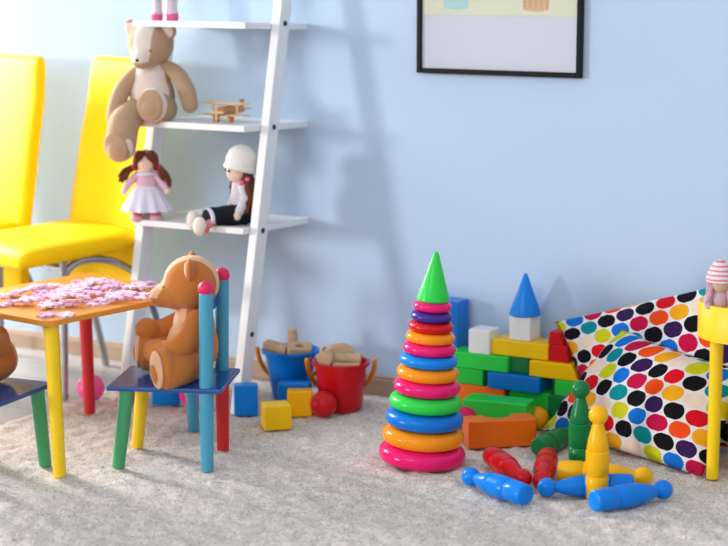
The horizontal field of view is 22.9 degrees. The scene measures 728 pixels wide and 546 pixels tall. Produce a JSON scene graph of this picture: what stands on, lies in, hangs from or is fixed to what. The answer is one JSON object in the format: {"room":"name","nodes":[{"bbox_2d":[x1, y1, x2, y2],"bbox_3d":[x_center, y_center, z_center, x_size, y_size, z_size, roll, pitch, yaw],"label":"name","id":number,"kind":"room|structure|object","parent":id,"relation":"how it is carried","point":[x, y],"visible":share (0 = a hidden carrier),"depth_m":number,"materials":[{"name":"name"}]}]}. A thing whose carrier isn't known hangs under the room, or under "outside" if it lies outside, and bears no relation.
{"room":"children's playroom","nodes":[
{"label":"children's playroom","id":0,"kind":"room"},
{"bbox_2d":[0,347,389,424],"bbox_3d":[-1.658,1.072,2.369,12.000,0.100,8.000,6,11,29],"label":"floor","id":1,"kind":"structure","parent":0,"point":[31,365],"depth_m":6.24,"materials":[{"name":"laminate"}]},
{"bbox_2d":[0,54,45,335],"bbox_3d":[-1.422,-0.189,6.159,0.597,1.090,0.426,-9,14,-43],"label":"dining chair","id":2,"kind":"object","parent":1,"relation":"on","point":[22,77],"visible":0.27,"depth_m":6.15,"materials":[{"name":"yellow leather"}]},
{"bbox_2d":[0,56,159,401],"bbox_3d":[-0.990,-0.151,5.941,0.597,1.090,0.426,-9,14,-43],"label":"dining chair","id":3,"kind":"object","parent":1,"relation":"on","point":[97,237],"visible":0.66,"depth_m":5.99,"materials":[{"name":"yellow leather"}]},
{"bbox_2d":[0,380,727,545],"bbox_3d":[0.377,0.699,4.179,3.985,0.022,2.715,6,11,29],"label":"rug","id":4,"kind":"object","parent":1,"relation":"on","point":[319,481],"visible":0.63,"depth_m":4.78,"materials":[{"name":"carpet"}]},
{"bbox_2d":[0,377,51,467],"bbox_3d":[-1.053,0.292,4.932,0.270,0.540,0.325,4,11,23],"label":"chair","id":5,"kind":"object","parent":4,"relation":"on","point":[11,389],"visible":0.94,"depth_m":5.00,"materials":[{"name":"blue paint"}]},
{"bbox_2d":[0,326,17,380],"bbox_3d":[-1.131,0.144,4.968,0.290,0.357,0.247,4,11,23],"label":"teddy bear","id":6,"kind":"object","parent":5,"relation":"on","point":[8,353],"visible":1,"depth_m":4.98},
{"bbox_2d":[77,374,104,400],"bbox_3d":[-0.880,0.369,5.793,0.090,0.090,0.090,6,11,29],"label":"ball","id":7,"kind":"object","parent":4,"relation":"on","point":[99,384],"visible":0.42,"depth_m":5.77,"materials":[{"name":"pink plastic"}]},
{"bbox_2d":[0,273,199,477],"bbox_3d":[-0.848,0.282,5.277,0.512,0.442,0.652,8,13,38],"label":"table","id":8,"kind":"object","parent":4,"relation":"on","point":[24,313],"visible":0.7,"depth_m":5.02,"materials":[{"name":"orange wood"}]},
{"bbox_2d":[0,302,14,307],"bbox_3d":[-1.014,0.090,5.071,0.042,0.006,0.075,7,12,36],"label":"puzzle piece","id":9,"kind":"object","parent":8,"relation":"on","point":[2,304],"visible":1,"depth_m":5.07,"materials":[{"name":"cardboard"}]},
{"bbox_2d":[4,292,23,296],"bbox_3d":[-1.013,0.060,5.206,0.042,0.009,0.075,4,10,20],"label":"puzzle piece","id":10,"kind":"object","parent":8,"relation":"on","point":[8,294],"visible":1,"depth_m":5.18,"materials":[{"name":"cardboard"}]},
{"bbox_2d":[10,287,32,293],"bbox_3d":[-0.993,0.051,5.220,0.075,0.012,0.042,-8,13,-39],"label":"puzzle piece","id":11,"kind":"object","parent":10,"relation":"on","point":[21,290],"visible":1,"depth_m":5.21,"materials":[{"name":"cardboard"}]},
{"bbox_2d":[6,299,32,303],"bbox_3d":[-0.972,0.081,5.085,0.075,0.012,0.042,-2,10,-12],"label":"puzzle piece","id":12,"kind":"object","parent":8,"relation":"on","point":[14,301],"visible":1,"depth_m":5.07,"materials":[{"name":"cardboard"}]},
{"bbox_2d":[16,295,40,302],"bbox_3d":[-0.947,0.074,5.083,0.060,0.012,0.060,2,10,10],"label":"puzzle piece","id":13,"kind":"object","parent":12,"relation":"on","point":[25,299],"visible":1,"depth_m":5.08,"materials":[{"name":"cardboard"}]},
{"bbox_2d":[24,285,38,292],"bbox_3d":[-0.975,0.046,5.251,0.042,0.012,0.075,2,10,11],"label":"puzzle piece","id":14,"kind":"object","parent":8,"relation":"on","point":[35,287],"visible":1,"depth_m":5.26,"materials":[{"name":"cardboard"}]},
{"bbox_2d":[31,289,50,296],"bbox_3d":[-0.934,0.060,5.205,0.042,0.015,0.075,3,10,14],"label":"puzzle piece","id":15,"kind":"object","parent":8,"relation":"on","point":[37,293],"visible":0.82,"depth_m":5.21,"materials":[{"name":"cardboard"}]},
{"bbox_2d":[33,287,53,292],"bbox_3d":[-0.946,0.050,5.301,0.059,0.006,0.059,-4,11,-21],"label":"puzzle piece","id":16,"kind":"object","parent":8,"relation":"on","point":[51,288],"visible":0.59,"depth_m":5.29,"materials":[{"name":"cardboard"}]},
{"bbox_2d":[38,283,59,288],"bbox_3d":[-0.933,0.038,5.332,0.075,0.009,0.042,-9,13,-42],"label":"puzzle piece","id":17,"kind":"object","parent":16,"relation":"on","point":[49,285],"visible":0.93,"depth_m":5.33,"materials":[{"name":"cardboard"}]},
{"bbox_2d":[28,283,46,287],"bbox_3d":[-0.960,0.037,5.299,0.042,0.011,0.075,2,10,13],"label":"puzzle piece","id":18,"kind":"object","parent":17,"relation":"on","point":[41,285],"visible":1,"depth_m":5.30,"materials":[{"name":"cardboard"}]},
{"bbox_2d":[36,311,57,318],"bbox_3d":[-0.871,0.115,4.929,0.059,0.006,0.059,-7,12,-35],"label":"puzzle piece","id":19,"kind":"object","parent":8,"relation":"on","point":[48,314],"visible":1,"depth_m":4.92,"materials":[{"name":"cardboard"}]},
{"bbox_2d":[37,300,58,308],"bbox_3d":[-0.891,0.089,5.041,0.060,0.012,0.060,-8,13,-39],"label":"puzzle piece","id":20,"kind":"object","parent":8,"relation":"on","point":[48,304],"visible":1,"depth_m":5.03,"materials":[{"name":"cardboard"}]},
{"bbox_2d":[46,292,67,300],"bbox_3d":[-0.872,0.067,5.128,0.059,0.013,0.060,-6,11,-30],"label":"puzzle piece","id":21,"kind":"object","parent":8,"relation":"on","point":[55,296],"visible":1,"depth_m":5.13,"materials":[{"name":"cardboard"}]},
{"bbox_2d":[52,301,77,305],"bbox_3d":[-0.840,0.086,5.056,0.075,0.010,0.042,0,10,0],"label":"puzzle piece","id":22,"kind":"object","parent":8,"relation":"on","point":[58,303],"visible":1,"depth_m":5.05,"materials":[{"name":"cardboard"}]},
{"bbox_2d":[59,299,83,301],"bbox_3d":[-0.823,0.077,5.069,0.075,0.014,0.042,2,10,14],"label":"puzzle piece","id":23,"kind":"object","parent":22,"relation":"on","point":[66,300],"visible":1,"depth_m":5.05,"materials":[{"name":"cardboard"}]},
{"bbox_2d":[57,311,74,318],"bbox_3d":[-0.816,0.115,4.929,0.042,0.006,0.075,0,10,1],"label":"puzzle piece","id":24,"kind":"object","parent":8,"relation":"on","point":[63,315],"visible":1,"depth_m":4.92,"materials":[{"name":"cardboard"}]},
{"bbox_2d":[59,284,75,288],"bbox_3d":[-0.866,0.044,5.300,0.060,0.014,0.060,-4,11,-24],"label":"puzzle piece","id":25,"kind":"object","parent":8,"relation":"on","point":[67,286],"visible":0.54,"depth_m":5.30,"materials":[{"name":"cardboard"}]},
{"bbox_2d":[68,286,91,289],"bbox_3d":[-0.829,0.046,5.251,0.075,0.012,0.042,3,10,14],"label":"puzzle piece","id":26,"kind":"object","parent":8,"relation":"on","point":[84,287],"visible":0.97,"depth_m":5.25,"materials":[{"name":"cardboard"}]},
{"bbox_2d":[71,280,94,283],"bbox_3d":[-0.840,0.027,5.398,0.075,0.014,0.042,-2,10,-13],"label":"puzzle piece","id":27,"kind":"object","parent":8,"relation":"on","point":[73,281],"visible":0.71,"depth_m":5.39,"materials":[{"name":"cardboard"}]},
{"bbox_2d":[85,277,97,284],"bbox_3d":[-0.813,0.023,5.380,0.042,0.011,0.075,-1,10,-6],"label":"puzzle piece","id":28,"kind":"object","parent":27,"relation":"on","point":[90,279],"visible":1,"depth_m":5.37,"materials":[{"name":"cardboard"}]},
{"bbox_2d":[76,282,91,286],"bbox_3d":[-0.828,0.035,5.315,0.042,0.011,0.075,-3,10,-17],"label":"puzzle piece","id":29,"kind":"object","parent":8,"relation":"on","point":[83,284],"visible":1,"depth_m":5.31,"materials":[{"name":"cardboard"}]},
{"bbox_2d":[77,298,96,303],"bbox_3d":[-0.787,0.080,5.131,0.075,0.006,0.042,9,13,41],"label":"puzzle piece","id":30,"kind":"object","parent":8,"relation":"on","point":[85,301],"visible":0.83,"depth_m":5.12,"materials":[{"name":"cardboard"}]},
{"bbox_2d":[69,292,89,298],"bbox_3d":[-0.812,0.065,5.144,0.075,0.013,0.042,9,13,40],"label":"puzzle piece","id":31,"kind":"object","parent":30,"relation":"on","point":[77,295],"visible":1,"depth_m":5.13,"materials":[{"name":"cardboard"}]},
{"bbox_2d":[82,290,101,295],"bbox_3d":[-0.784,0.057,5.189,0.042,0.010,0.075,-9,13,-42],"label":"puzzle piece","id":32,"kind":"object","parent":8,"relation":"on","point":[89,292],"visible":1,"depth_m":5.18,"materials":[{"name":"cardboard"}]},
{"bbox_2d":[85,301,110,306],"bbox_3d":[-0.752,0.087,5.086,0.075,0.006,0.042,-5,11,-28],"label":"puzzle piece","id":33,"kind":"object","parent":8,"relation":"on","point":[93,304],"visible":1,"depth_m":5.08,"materials":[{"name":"cardboard"}]},
{"bbox_2d":[93,297,117,302],"bbox_3d":[-0.733,0.076,5.114,0.075,0.009,0.042,-4,11,-23],"label":"puzzle piece","id":34,"kind":"object","parent":8,"relation":"on","point":[99,299],"visible":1,"depth_m":5.10,"materials":[{"name":"cardboard"}]},
{"bbox_2d":[104,291,121,299],"bbox_3d":[-0.715,0.065,5.143,0.042,0.012,0.075,3,10,18],"label":"puzzle piece","id":35,"kind":"object","parent":34,"relation":"on","point":[110,295],"visible":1,"depth_m":5.14,"materials":[{"name":"cardboard"}]},
{"bbox_2d":[111,292,135,300],"bbox_3d":[-0.684,0.067,5.128,0.075,0.015,0.042,-6,11,-30],"label":"puzzle piece","id":36,"kind":"object","parent":35,"relation":"on","point":[123,296],"visible":1,"depth_m":5.12,"materials":[{"name":"cardboard"}]},
{"bbox_2d":[97,279,115,283],"bbox_3d":[-0.766,0.026,5.364,0.042,0.010,0.075,6,11,30],"label":"puzzle piece","id":37,"kind":"object","parent":8,"relation":"on","point":[106,281],"visible":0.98,"depth_m":5.36,"materials":[{"name":"cardboard"}]},
{"bbox_2d":[109,288,129,291],"bbox_3d":[-0.722,0.053,5.285,0.059,0.006,0.059,4,11,22],"label":"puzzle piece","id":38,"kind":"object","parent":8,"relation":"on","point":[112,289],"visible":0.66,"depth_m":5.29,"materials":[{"name":"cardboard"}]},
{"bbox_2d":[109,281,122,288],"bbox_3d":[-0.732,0.035,5.315,0.042,0.012,0.075,-1,10,-5],"label":"puzzle piece","id":39,"kind":"object","parent":38,"relation":"on","point":[116,284],"visible":1,"depth_m":5.30,"materials":[{"name":"cardboard"}]},
{"bbox_2d":[122,285,145,288],"bbox_3d":[-0.675,0.040,5.283,0.075,0.008,0.042,-7,12,-35],"label":"puzzle piece","id":40,"kind":"object","parent":8,"relation":"on","point":[124,286],"visible":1,"depth_m":5.27,"materials":[{"name":"cardboard"}]},
{"bbox_2d":[126,295,146,300],"bbox_3d":[-0.656,0.072,5.176,0.059,0.006,0.059,-3,10,-17],"label":"puzzle piece","id":41,"kind":"object","parent":8,"relation":"on","point":[137,297],"visible":0.79,"depth_m":5.17,"materials":[{"name":"cardboard"}]},
{"bbox_2d":[132,281,147,289],"bbox_3d":[-0.659,0.037,5.299,0.042,0.014,0.075,-2,10,-13],"label":"puzzle piece","id":42,"kind":"object","parent":8,"relation":"on","point":[137,283],"visible":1,"depth_m":5.29,"materials":[{"name":"cardboard"}]},
{"bbox_3d":[-0.789,0.050,5.301,0.042,0.006,0.075,-6,12,-33],"label":"puzzle piece","id":43,"kind":"object","parent":8,"relation":"on","visible":0},
{"label":"puzzle piece","id":44,"kind":"object","parent":43,"relation":"on","visible":0},
{"bbox_2d":[91,284,112,290],"bbox_3d":[-0.770,0.043,5.267,0.075,0.014,0.042,0,10,1],"label":"puzzle piece","id":45,"kind":"object","parent":44,"relation":"on","point":[104,287],"visible":0.97,"depth_m":5.26,"materials":[{"name":"cardboard"}]},
{"label":"puzzle piece","id":46,"kind":"object","parent":8,"relation":"on","visible":0},
{"bbox_2d":[52,288,66,293],"bbox_3d":[-0.877,0.057,5.189,0.042,0.014,0.075,-4,10,-19],"label":"puzzle piece","id":47,"kind":"object","parent":46,"relation":"on","point":[58,290],"visible":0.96,"depth_m":5.20,"materials":[{"name":"cardboard"}]},
{"bbox_2d":[152,392,180,404],"bbox_3d":[-0.632,0.369,5.766,0.088,0.100,0.060,0,10,3],"label":"block","id":48,"kind":"object","parent":4,"relation":"on","point":[158,398],"visible":0.41,"depth_m":5.74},
{"bbox_2d":[107,267,239,471],"bbox_3d":[-0.535,0.265,5.084,0.325,0.540,0.270,1,10,7],"label":"chair","id":49,"kind":"object","parent":4,"relation":"on","point":[211,381],"visible":0.94,"depth_m":5.01,"materials":[{"name":"blue paint"}]},
{"bbox_2d":[132,251,218,389],"bbox_3d":[-0.526,0.130,5.045,0.246,0.359,0.290,-1,10,-8],"label":"teddy bear","id":50,"kind":"object","parent":49,"relation":"on","point":[167,347],"visible":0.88,"depth_m":4.99},
{"bbox_2d":[179,393,198,408],"bbox_3d":[-0.528,0.376,5.687,0.112,0.112,0.112,6,11,29],"label":"ball","id":51,"kind":"object","parent":4,"relation":"on","point":[181,395],"visible":0.06,"depth_m":5.65,"materials":[{"name":"pink plastic"}]},
{"bbox_2d":[118,0,308,414],"bbox_3d":[-0.463,-0.601,5.805,0.473,2.004,0.542,6,11,29],"label":"ladder shelf","id":52,"kind":"object","parent":4,"relation":"on","point":[269,125],"visible":0.81,"depth_m":5.67,"materials":[{"name":"white paint"}]},
{"bbox_2d":[118,150,173,221],"bbox_3d":[-0.705,-0.281,5.826,0.170,0.238,0.142,4,10,20],"label":"doll","id":53,"kind":"object","parent":52,"relation":"on","point":[146,197],"visible":1,"depth_m":5.80},
{"bbox_2d":[104,20,197,161],"bbox_3d":[-0.700,-0.585,5.761,0.295,0.446,0.206,-5,11,-29],"label":"teddy bear","id":54,"kind":"object","parent":52,"relation":"on","point":[148,86],"visible":1,"depth_m":5.72},
{"bbox_2d":[151,0,178,20],"bbox_3d":[-0.632,-0.931,5.711,0.129,0.278,0.105,0,10,0],"label":"doll","id":55,"kind":"object","parent":52,"relation":"on","point":[157,13],"visible":0.99,"depth_m":5.71},
{"bbox_2d":[186,144,256,235],"bbox_3d":[-0.443,-0.266,5.702,0.234,0.279,0.141,-4,11,-21],"label":"doll","id":56,"kind":"object","parent":52,"relation":"on","point":[240,162],"visible":0.94,"depth_m":5.67},
{"bbox_2d":[201,99,251,122],"bbox_3d":[-0.429,-0.518,5.773,0.174,0.072,0.147,7,12,33],"label":"plane","id":57,"kind":"object","parent":52,"relation":"on","point":[231,111],"visible":1,"depth_m":5.73,"materials":[{"name":"brown wood"}]},
{"bbox_2d":[233,382,257,415],"bbox_3d":[-0.369,0.394,5.626,0.075,0.098,0.048,-1,10,-6],"label":"block","id":58,"kind":"object","parent":4,"relation":"on","point":[246,393],"visible":1,"depth_m":5.60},
{"bbox_2d":[260,400,291,430],"bbox_3d":[-0.268,0.433,5.471,0.085,0.075,0.082,-2,10,-12],"label":"block","id":59,"kind":"object","parent":4,"relation":"on","point":[274,415],"visible":1,"depth_m":5.43,"materials":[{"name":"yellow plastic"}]},
{"bbox_2d":[255,343,326,399],"bbox_3d":[-0.237,0.322,5.832,0.234,0.167,0.188,0,10,0],"label":"bucket","id":60,"kind":"object","parent":4,"relation":"on","point":[280,366],"visible":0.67,"depth_m":5.77,"materials":[{"name":"blue plastic"}]},
{"bbox_2d":[263,339,287,353],"bbox_3d":[-0.282,0.243,5.808,0.088,0.048,0.039,5,11,28],"label":"wooden block","id":61,"kind":"object","parent":60,"relation":"in","point":[271,346],"visible":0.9,"depth_m":5.79,"materials":[{"name":"brown wood"}]},
{"bbox_2d":[287,328,297,341],"bbox_3d":[-0.229,0.227,5.841,0.040,0.092,0.033,2,10,9],"label":"wooden block","id":62,"kind":"object","parent":60,"relation":"in","point":[292,333],"visible":0.53,"depth_m":5.82,"materials":[{"name":"brown wood"}]},
{"bbox_2d":[287,341,311,358],"bbox_3d":[-0.207,0.248,5.789,0.080,0.050,0.065,0,10,0],"label":"wooden block","id":63,"kind":"object","parent":60,"relation":"in","point":[294,347],"visible":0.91,"depth_m":5.77,"materials":[{"name":"brown wood"}]},
{"bbox_2d":[278,380,311,399],"bbox_3d":[-0.219,0.385,5.708,0.108,0.088,0.044,0,10,0],"label":"block","id":64,"kind":"object","parent":4,"relation":"on","point":[283,385],"visible":0.45,"depth_m":5.68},
{"bbox_2d":[287,388,312,416],"bbox_3d":[-0.200,0.404,5.615,0.078,0.083,0.048,0,10,-1],"label":"block","id":65,"kind":"object","parent":4,"relation":"on","point":[299,399],"visible":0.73,"depth_m":5.59,"materials":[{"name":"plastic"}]},
{"bbox_2d":[310,391,336,417],"bbox_3d":[-0.126,0.407,5.590,0.084,0.084,0.084,6,11,29],"label":"ball","id":66,"kind":"object","parent":4,"relation":"on","point":[323,404],"visible":1,"depth_m":5.56,"materials":[{"name":"red plastic"}]},
{"bbox_2d":[304,356,377,412],"bbox_3d":[-0.073,0.350,5.696,0.232,0.159,0.186,0,10,0],"label":"bucket","id":67,"kind":"object","parent":4,"relation":"on","point":[347,384],"visible":0.85,"depth_m":5.64,"materials":[{"name":"red plastic"}]},
{"bbox_2d":[317,350,333,365],"bbox_3d":[-0.121,0.270,5.651,0.054,0.056,0.029,6,11,30],"label":"wooden block","id":68,"kind":"object","parent":67,"relation":"in","point":[325,357],"visible":1,"depth_m":5.64,"materials":[{"name":"brown wood"}]},
{"bbox_2d":[333,363,359,365],"bbox_3d":[-0.055,0.290,5.640,0.085,0.014,0.030,0,10,0],"label":"wooden block","id":69,"kind":"object","parent":67,"relation":"in","point":[334,364],"visible":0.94,"depth_m":5.62,"materials":[{"name":"brown wood"}]},
{"label":"wooden block","id":70,"kind":"object","parent":67,"relation":"in","visible":0},
{"bbox_2d":[325,343,353,355],"bbox_3d":[-0.078,0.249,5.704,0.090,0.046,0.036,-1,10,-6],"label":"wooden block","id":71,"kind":"object","parent":70,"relation":"on","point":[334,348],"visible":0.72,"depth_m":5.69,"materials":[{"name":"brown wood"}]},
{"bbox_2d":[334,353,361,363],"bbox_3d":[-0.051,0.269,5.670,0.084,0.034,0.034,1,10,6],"label":"wooden block","id":72,"kind":"object","parent":70,"relation":"on","point":[338,357],"visible":1,"depth_m":5.66,"materials":[{"name":"brown wood"}]},
{"bbox_2d":[379,251,465,471],"bbox_3d":[0.164,0.241,5.044,0.246,0.610,0.246,0,10,0],"label":"stacking toy","id":73,"kind":"object","parent":4,"relation":"on","point":[422,433],"visible":1,"depth_m":4.98,"materials":[{"name":"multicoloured plastic"}]},
{"bbox_2d":[449,297,468,347],"bbox_3d":[0.264,0.253,5.718,0.112,0.347,0.080,6,11,29],"label":"block","id":74,"kind":"object","parent":4,"relation":"on","point":[460,306],"visible":0.21,"depth_m":5.66,"materials":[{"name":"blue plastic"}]},
{"bbox_2d":[459,406,475,428],"bbox_3d":[0.310,0.438,5.442,0.074,0.074,0.074,6,11,29],"label":"ball","id":75,"kind":"object","parent":4,"relation":"on","point":[465,411],"visible":0.31,"depth_m":5.42,"materials":[{"name":"plastic"}]},
{"bbox_2d":[457,383,509,405],"bbox_3d":[0.372,0.393,5.630,0.188,0.102,0.092,6,11,29],"label":"block","id":76,"kind":"object","parent":4,"relation":"on","point":[466,389],"visible":0.17,"depth_m":5.58,"materials":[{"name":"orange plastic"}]},
{"bbox_2d":[456,367,488,385],"bbox_3d":[0.336,0.314,5.637,0.125,0.050,0.092,6,11,29],"label":"block","id":77,"kind":"object","parent":76,"relation":"on","point":[466,375],"visible":0.43,"depth_m":5.59,"materials":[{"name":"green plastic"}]},
{"bbox_2d":[454,346,509,372],"bbox_3d":[0.372,0.268,5.608,0.208,0.050,0.092,6,11,29],"label":"block","id":78,"kind":"object","parent":77,"relation":"on","point":[492,362],"visible":0.53,"depth_m":5.56,"materials":[{"name":"green plastic"}]},
{"bbox_2d":[469,325,498,354],"bbox_3d":[0.372,0.208,5.589,0.072,0.076,0.074,6,11,29],"label":"block","id":79,"kind":"object","parent":78,"relation":"on","point":[480,336],"visible":0.89,"depth_m":5.56,"materials":[{"name":"white plastic"}]},
{"bbox_2d":[491,334,550,359],"bbox_3d":[0.497,0.228,5.546,0.190,0.049,0.090,6,11,29],"label":"block","id":80,"kind":"object","parent":78,"relation":"on","point":[538,348],"visible":0.78,"depth_m":5.51,"materials":[{"name":"yellow plastic"}]},
{"bbox_2d":[509,315,539,341],"bbox_3d":[0.495,0.166,5.542,0.072,0.075,0.074,6,12,32],"label":"block","id":81,"kind":"object","parent":80,"relation":"on","point":[521,329],"visible":0.88,"depth_m":5.51,"materials":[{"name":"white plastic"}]},
{"bbox_2d":[509,273,540,317],"bbox_3d":[0.495,0.064,5.524,0.098,0.131,0.098,6,11,29],"label":"cone","id":82,"kind":"object","parent":81,"relation":"on","point":[525,304],"visible":1,"depth_m":5.50,"materials":[{"name":"plastic"}]},
{"bbox_2d":[487,371,551,393],"bbox_3d":[0.481,0.329,5.551,0.176,0.050,0.102,6,11,29],"label":"block","id":83,"kind":"object","parent":76,"relation":"on","point":[513,381],"visible":0.78,"depth_m":5.51,"materials":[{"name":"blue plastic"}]},
{"bbox_2d":[510,356,531,373],"bbox_3d":[0.490,0.278,5.552,0.070,0.050,0.070,6,11,29],"label":"block","id":84,"kind":"object","parent":83,"relation":"on","point":[517,364],"visible":0.65,"depth_m":5.52,"materials":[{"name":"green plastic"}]},
{"bbox_2d":[529,359,579,380],"bbox_3d":[0.595,0.290,5.484,0.162,0.049,0.092,6,11,29],"label":"block","id":85,"kind":"object","parent":83,"relation":"on","point":[537,368],"visible":0.58,"depth_m":5.45,"materials":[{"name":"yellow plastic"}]},
{"bbox_2d":[548,344,572,362],"bbox_3d":[0.603,0.239,5.481,0.074,0.050,0.070,6,11,29],"label":"block","id":86,"kind":"object","parent":85,"relation":"on","point":[558,353],"visible":0.7,"depth_m":5.45,"materials":[{"name":"red plastic"}]},
{"bbox_2d":[548,328,565,345],"bbox_3d":[0.595,0.194,5.478,0.049,0.040,0.060,6,11,29],"label":"block","id":87,"kind":"object","parent":86,"relation":"on","point":[556,337],"visible":0.89,"depth_m":5.46,"materials":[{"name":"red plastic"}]},
{"bbox_2d":[461,467,533,505],"bbox_3d":[0.347,0.562,4.774,0.063,0.063,0.255,-7,11,-35],"label":"skittle","id":88,"kind":"object","parent":4,"relation":"on","point":[499,486],"visible":1,"depth_m":4.72,"materials":[{"name":"blue plastic"}]},
{"bbox_2d":[462,413,535,448],"bbox_3d":[0.396,0.463,5.277,0.205,0.082,0.078,-2,10,-11],"label":"block","id":89,"kind":"object","parent":4,"relation":"on","point":[517,429],"visible":0.94,"depth_m":5.24,"materials":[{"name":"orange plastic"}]},
{"bbox_2d":[463,393,534,417],"bbox_3d":[0.407,0.426,5.439,0.205,0.098,0.085,4,11,22],"label":"block","id":90,"kind":"object","parent":4,"relation":"on","point":[486,405],"visible":0.53,"depth_m":5.40,"materials":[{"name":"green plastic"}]},
{"bbox_2d":[482,446,531,484],"bbox_3d":[0.396,0.534,4.935,0.063,0.063,0.255,-3,12,-17],"label":"skittle","id":91,"kind":"object","parent":4,"relation":"on","point":[501,462],"visible":0.87,"depth_m":4.91,"materials":[{"name":"red plastic"}]},
{"bbox_2d":[509,388,554,411],"bbox_3d":[0.530,0.406,5.550,0.147,0.102,0.077,6,11,29],"label":"block","id":92,"kind":"object","parent":4,"relation":"on","point":[541,400],"visible":0.25,"depth_m":5.50,"materials":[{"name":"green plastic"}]},
{"bbox_2d":[533,407,548,429],"bbox_3d":[0.526,0.439,5.448,0.070,0.070,0.070,6,11,29],"label":"ball","id":93,"kind":"object","parent":4,"relation":"on","point":[541,415],"visible":0.73,"depth_m":5.42,"materials":[{"name":"orange plastic"}]},
{"bbox_2d":[532,447,557,488],"bbox_3d":[0.493,0.537,4.915,0.063,0.063,0.255,2,11,9],"label":"skittle","id":94,"kind":"object","parent":4,"relation":"on","point":[545,465],"visible":0.76,"depth_m":4.89,"materials":[{"name":"red plastic"}]},
{"bbox_2d":[531,425,568,455],"bbox_3d":[0.566,0.481,5.236,0.063,0.063,0.255,6,10,32],"label":"skittle","id":95,"kind":"object","parent":4,"relation":"on","point":[556,438],"visible":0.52,"depth_m":5.16,"materials":[{"name":"green plastic"}]},
{"bbox_2d":[548,393,565,419],"bbox_3d":[0.642,0.419,5.478,0.140,0.102,0.092,6,11,29],"label":"block","id":96,"kind":"object","parent":4,"relation":"on","point":[554,401],"visible":0.13,"depth_m":5.46,"materials":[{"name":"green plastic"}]},
{"bbox_2d":[555,379,575,395],"bbox_3d":[0.649,0.344,5.463,0.115,0.050,0.092,6,11,29],"label":"block","id":97,"kind":"object","parent":96,"relation":"on","point":[562,387],"visible":0.4,"depth_m":5.44,"materials":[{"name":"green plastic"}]},
{"bbox_2d":[568,380,590,461],"bbox_3d":[0.600,0.423,5.003,0.063,0.255,0.063,-6,12,-33],"label":"skittle","id":98,"kind":"object","parent":4,"relation":"on","point":[579,424],"visible":0.8,"depth_m":4.98,"materials":[{"name":"green plastic"}]},
{"bbox_2d":[537,473,634,497],"bbox_3d":[0.585,0.564,4.763,0.255,0.063,0.063,-2,10,-3],"label":"skittle","id":99,"kind":"object","parent":4,"relation":"on","point":[575,486],"visible":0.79,"depth_m":4.74,"materials":[{"name":"blue plastic"}]},
{"bbox_2d":[585,405,609,499],"bbox_3d":[0.613,0.471,4.724,0.063,0.255,0.063,-6,12,-33],"label":"skittle","id":100,"kind":"object","parent":4,"relation":"on","point":[597,452],"visible":0.91,"depth_m":4.70,"materials":[{"name":"yellow plastic"}]},
{"bbox_2d":[557,460,652,483],"bbox_3d":[0.654,0.544,4.877,0.255,0.063,0.063,3,10,10],"label":"skittle","id":101,"kind":"object","parent":4,"relation":"on","point":[566,468],"visible":0.62,"depth_m":4.86,"materials":[{"name":"yellow plastic"}]},
{"bbox_2d":[588,480,672,511],"bbox_3d":[0.700,0.577,4.685,0.255,0.063,0.063,-4,11,-30],"label":"skittle","id":102,"kind":"object","parent":4,"relation":"on","point":[622,496],"visible":1,"depth_m":4.64,"materials":[{"name":"blue plastic"}]},
{"bbox_2d":[541,330,727,475],"bbox_3d":[0.790,0.344,5.221,0.632,0.327,0.254,9,14,43],"label":"cushion","id":103,"kind":"object","parent":4,"relation":"on","point":[654,396],"visible":0.8,"depth_m":5.09,"materials":[{"name":"fabric"}]},
{"bbox_2d":[555,288,727,446],"bbox_3d":[0.961,0.207,5.220,0.940,0.597,0.154,6,11,29],"label":"cushion","id":104,"kind":"object","parent":4,"relation":"on","point":[671,322],"visible":0.29,"depth_m":5.27,"materials":[{"name":"fabric"}]},
{"bbox_2d":[697,296,727,479],"bbox_3d":[1.046,0.270,4.897,0.280,0.591,0.280,0,10,0],"label":"stool","id":105,"kind":"object","parent":4,"relation":"on","point":[712,327],"visible":0.74,"depth_m":4.87,"materials":[{"name":"yellow paint"}]},
{"bbox_2d":[703,260,727,308],"bbox_3d":[0.949,0.035,4.815,0.084,0.145,0.077,-1,10,-6],"label":"doll","id":106,"kind":"object","parent":105,"relation":"on","point":[716,294],"visible":0.98,"depth_m":4.79,"materials":[{"name":"fabric"}]},
{"bbox_2d":[0,0,727,387],"bbox_3d":[0.335,-1.171,5.569,12.000,3.200,0.120,6,11,29],"label":"wall","id":107,"kind":"structure","parent":0,"point":[607,187],"depth_m":5.74,"materials":[{"name":"paint"}]},
{"bbox_2d":[5,328,395,396],"bbox_3d":[0.302,0.395,5.783,12.000,0.065,0.014,6,11,29],"label":"baseboard","id":108,"kind":"structure","parent":107,"relation":"attached to","point":[379,385],"depth_m":6.45,"materials":[{"name":"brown wood"}]},
{"bbox_2d":[416,0,583,77],"bbox_3d":[0.412,-0.815,5.504,0.556,0.420,0.022,6,11,29],"label":"framed picture","id":109,"kind":"object","parent":107,"relation":"attached to","point":[525,38],"visible":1,"depth_m":5.51,"materials":[{"name":"black paint"}]},
{"bbox_2d":[443,0,468,9],"bbox_3d":[0.285,-0.877,5.564,0.100,0.126,0.001,6,11,29],"label":"cup","id":110,"kind":"object","parent":109,"relation":"on","point":[447,4],"depth_m":5.57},
{"bbox_2d":[523,0,549,11],"bbox_3d":[0.520,-0.848,5.435,0.104,0.116,0.001,6,11,29],"label":"basket","id":111,"kind":"object","parent":109,"relation":"on","point":[528,5],"depth_m":5.44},
{"bbox_3d":[-0.711,0.068,5.194,0.059,0.006,0.075,4,11,21],"label":"puzzle piece","id":112,"kind":"object","parent":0,"visible":0},
{"bbox_2d":[120,290,137,293],"bbox_3d":[-0.685,0.057,5.221,0.042,0.008,0.075,-7,12,-37],"label":"puzzle piece","id":113,"kind":"object","parent":112,"relation":"on","point":[122,291],"visible":0.59,"depth_m":5.22,"materials":[{"name":"cardboard"}]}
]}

